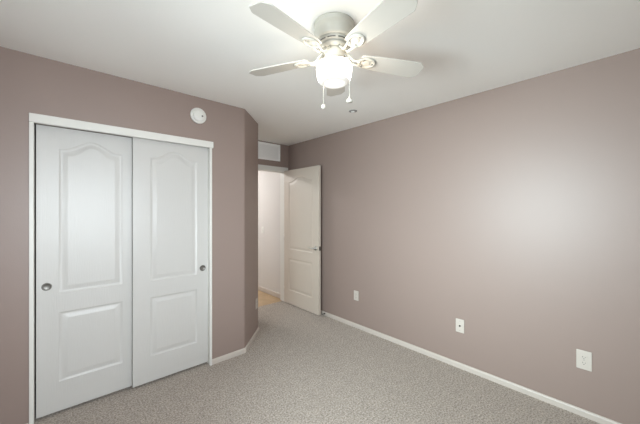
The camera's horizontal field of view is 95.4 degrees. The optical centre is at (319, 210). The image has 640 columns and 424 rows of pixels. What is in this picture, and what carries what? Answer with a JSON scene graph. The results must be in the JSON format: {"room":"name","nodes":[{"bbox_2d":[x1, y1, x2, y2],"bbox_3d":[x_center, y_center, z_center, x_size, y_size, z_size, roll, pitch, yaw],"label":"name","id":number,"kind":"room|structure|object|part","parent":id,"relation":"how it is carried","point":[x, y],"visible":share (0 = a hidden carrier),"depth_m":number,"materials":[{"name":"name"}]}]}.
{"room":"empty bedroom","nodes":[
{"label":"empty bedroom","id":0,"kind":"room"},
{"bbox_2d":[34,123,35,380],"bbox_3d":[-1.718,0.205,2.698,2.220,2.440,0.735,0,0,-42],"label":"wall","id":1,"kind":"structure","parent":0,"point":[34,123],"depth_m":2.43,"materials":[{"name":"grey"}]},
{"bbox_2d":[0,46,257,423],"bbox_3d":[-1.335,0.205,2.667,0.858,2.440,2.457,0,0,24],"label":"wall","id":2,"kind":"structure","parent":0,"point":[29,83],"depth_m":2.17,"materials":[{"name":"brown paint"}]},
{"bbox_2d":[35,123,131,137],"bbox_3d":[-1.487,-0.600,2.338,1.151,0.039,0.108,0,0,-42],"label":"track","id":3,"kind":"object","parent":2,"relation":"attached to","point":[35,123],"visible":0.07,"depth_m":2.12,"materials":[{"name":"grey metal"}]},
{"bbox_2d":[36,124,131,418],"bbox_3d":[-1.700,0.411,2.177,0.605,1.990,0.039,0,0,-42],"label":"door","id":4,"kind":"structure","parent":3,"relation":"hanging from","point":[84,178],"depth_m":2.12,"materials":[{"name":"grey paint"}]},
{"bbox_3d":[-1.875,0.525,1.997,0.054,0.054,0.007,0,0,-42],"label":"flush pull","id":5,"kind":"part","parent":4,"relation":"part of","materials":[{"name":"silver metal"}]},
{"bbox_3d":[-1.694,0.959,2.167,0.373,0.485,0.007,0,0,-42],"label":"panel","id":6,"kind":"part","parent":4,"relation":"part of","materials":[{"name":"grey paint"}]},
{"bbox_3d":[-1.694,0.038,2.167,0.373,1.085,0.007,0,0,-42],"label":"panel","id":7,"kind":"part","parent":4,"relation":"part of","materials":[{"name":"grey paint"}]},
{"bbox_2d":[132,137,207,387],"bbox_3d":[-1.273,0.411,2.515,0.595,1.990,0.035,0,0,-42],"label":"door","id":8,"kind":"structure","parent":3,"relation":"hanging from","point":[170,180],"depth_m":2.48,"materials":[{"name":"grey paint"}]},
{"bbox_3d":[-1.256,0.959,2.517,0.374,0.485,0.007,0,0,-42],"label":"panel","id":9,"kind":"part","parent":8,"relation":"part of","materials":[{"name":"grey paint"}]},
{"bbox_3d":[-1.256,0.038,2.517,0.374,1.085,0.007,0,0,-42],"label":"panel","id":10,"kind":"part","parent":8,"relation":"part of","materials":[{"name":"grey paint"}]},
{"bbox_2d":[29,113,212,423],"bbox_3d":[-1.474,0.398,2.329,1.205,2.055,0.138,0,0,-42],"label":"trim","id":11,"kind":"structure","parent":2,"relation":"attached to","point":[33,118],"depth_m":1.97,"materials":[{"name":"white paint"}]},
{"bbox_2d":[190,108,205,123],"bbox_3d":[-1.078,-0.845,2.591,0.140,0.140,0.042,0,0,-42],"label":"smoke detector","id":12,"kind":"object","parent":2,"relation":"attached to","point":[197,115],"visible":1,"depth_m":2.58,"materials":[{"name":"white plastic"}]},
{"bbox_2d":[212,327,259,364],"bbox_3d":[-0.899,1.401,3.345,0.393,0.048,1.284,0,0,-9],"label":"baseboard","id":13,"kind":"structure","parent":2,"relation":"attached to","point":[244,350],"depth_m":2.84,"materials":[{"name":"beige paint"}]},
{"bbox_2d":[258,171,279,292],"bbox_3d":[-1.728,0.205,4.737,1.845,2.440,2.300,0,0,-42],"label":"wall","id":14,"kind":"structure","parent":0,"point":[268,182],"depth_m":4.95,"materials":[{"name":"grey paint"}]},
{"bbox_2d":[258,286,279,297],"bbox_3d":[-1.807,1.387,4.814,1.590,0.075,1.840,0,0,-42],"label":"baseboard","id":15,"kind":"structure","parent":14,"relation":"attached to","point":[273,293],"depth_m":4.93,"materials":[{"name":"beige paint"}]},
{"bbox_2d":[258,140,288,169],"bbox_3d":[-0.882,0.205,4.303,0.935,2.440,0.120,0,0,-42],"label":"wall","id":16,"kind":"structure","parent":0,"point":[284,149],"depth_m":4.48,"materials":[{"name":"brown paint"}]},
{"bbox_2d":[258,141,279,161],"bbox_3d":[-0.799,-0.873,4.291,0.510,0.252,0.009,0,0,-42],"label":"air vent","id":17,"kind":"object","parent":16,"relation":"in","point":[267,151],"visible":0.58,"depth_m":4.32,"materials":[{"name":"white metal"}]},
{"bbox_2d":[258,164,287,300],"bbox_3d":[-0.883,0.381,4.295,0.915,2.088,0.138,0,0,-42],"label":"door frame","id":18,"kind":"structure","parent":16,"relation":"attached to","point":[266,168],"depth_m":4.57,"materials":[{"name":"white paint"}]},
{"bbox_2d":[284,165,320,314],"bbox_3d":[-0.294,0.404,4.196,0.092,2.018,0.821,0,0,-42],"label":"door","id":19,"kind":"structure","parent":18,"relation":"attached to","point":[302,186],"depth_m":4.17,"materials":[{"name":"beige paint"}]},
{"bbox_3d":[-0.287,0.966,4.211,0.007,0.485,0.555,0,0,-42],"label":"panel","id":20,"kind":"part","parent":19,"relation":"part of","materials":[{"name":"beige paint"}]},
{"bbox_3d":[-0.287,0.045,4.211,0.007,1.085,0.555,0,0,-42],"label":"panel","id":21,"kind":"part","parent":19,"relation":"part of","materials":[{"name":"beige paint"}]},
{"bbox_2d":[34,290,599,423],"bbox_3d":[-0.928,1.475,2.702,3.395,0.100,6.390,0,0,-42],"label":"floor","id":22,"kind":"structure","parent":0,"point":[302,366],"depth_m":2.29,"materials":[{"name":"beige carpet"}]},
{"bbox_2d":[0,0,639,145],"bbox_3d":[-0.928,-1.065,2.702,3.395,0.100,6.390,0,0,-42],"label":"ceiling","id":23,"kind":"structure","parent":0,"point":[206,49],"depth_m":1.78,"materials":[{"name":"white paint"}]},
{"bbox_2d":[249,0,423,108],"bbox_3d":[0.072,-0.789,1.571,1.024,0.450,1.032,0,0,-42],"label":"ceiling fan","id":24,"kind":"object","parent":23,"relation":"hanging from","point":[335,33],"visible":1,"depth_m":1.51,"materials":[{"name":"white metal"}]},
{"bbox_3d":[-0.240,-0.843,1.729,0.386,0.006,0.135,0,11,22],"label":"fan blade","id":25,"kind":"part","parent":24,"relation":"part of","materials":[{"name":"white wood"}]},
{"bbox_3d":[-0.143,-0.845,1.337,0.135,0.006,0.386,14,9,39],"label":"fan blade","id":26,"kind":"part","parent":24,"relation":"part of","materials":[{"name":"beige wood"}]},
{"bbox_3d":[0.077,-0.750,1.600,0.194,0.107,0.194,0,0,-42],"label":"lamp shade","id":27,"kind":"part","parent":24,"relation":"part of","materials":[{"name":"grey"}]},
{"bbox_3d":[0.077,-0.898,1.600,0.188,0.046,0.188,0,0,-42],"label":"motor","id":28,"kind":"part","parent":24,"relation":"part of","materials":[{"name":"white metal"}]},
{"bbox_3d":[0.102,-0.845,1.942,0.135,0.006,0.386,-11,-1,4],"label":"fan blade","id":29,"kind":"part","parent":24,"relation":"part of","materials":[{"name":"beige"}]},
{"bbox_3d":[0.140,-0.691,1.534,0.004,0.235,0.042,0,0,-44],"label":"pull chain","id":30,"kind":"part","parent":24,"relation":"part of","materials":[{"name":"white metal"}]},
{"bbox_3d":[0.259,-0.845,1.308,0.135,0.006,0.386,13,-7,-31],"label":"fan blade","id":31,"kind":"part","parent":24,"relation":"part of","materials":[{"name":"beige wood"}]},
{"bbox_3d":[0.410,-0.832,1.682,0.386,0.006,0.135,2,-12,-14],"label":"fan blade","id":32,"kind":"part","parent":24,"relation":"part of","materials":[{"name":"white wood"}]},
{"bbox_2d":[289,48,639,423],"bbox_3d":[0.950,0.205,3.068,0.120,2.440,4.410,0,0,-42],"label":"wall","id":33,"kind":"structure","parent":0,"point":[511,212],"depth_m":2.34,"materials":[{"name":"brown paint"}]},
{"bbox_2d":[354,290,358,300],"bbox_3d":[0.439,1.037,3.536,0.009,0.116,0.072,0,0,-42],"label":"wall outlet","id":34,"kind":"object","parent":33,"relation":"attached to","point":[356,293],"visible":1,"depth_m":3.53,"materials":[{"name":"beige plastic"}]},
{"bbox_2d":[456,318,463,332],"bbox_3d":[1.260,1.043,2.625,0.016,0.120,0.074,0,0,-42],"label":"cable plate","id":35,"kind":"object","parent":33,"relation":"attached to","point":[459,323],"visible":1,"depth_m":2.62,"materials":[{"name":"beige plastic"}]},
{"bbox_2d":[321,310,620,423],"bbox_3d":[0.901,1.401,3.024,0.012,0.048,4.170,0,0,-42],"label":"baseboard","id":36,"kind":"structure","parent":33,"relation":"attached to","point":[597,418],"depth_m":2.43,"materials":[{"name":"beige paint"}]},
{"bbox_2d":[576,349,591,371],"bbox_3d":[1.823,1.035,2.010,0.009,0.130,0.081,0,0,-42],"label":"wall outlet","id":37,"kind":"object","parent":33,"relation":"attached to","point":[583,358],"visible":1,"depth_m":2.01,"materials":[{"name":"beige plastic"}]}
]}

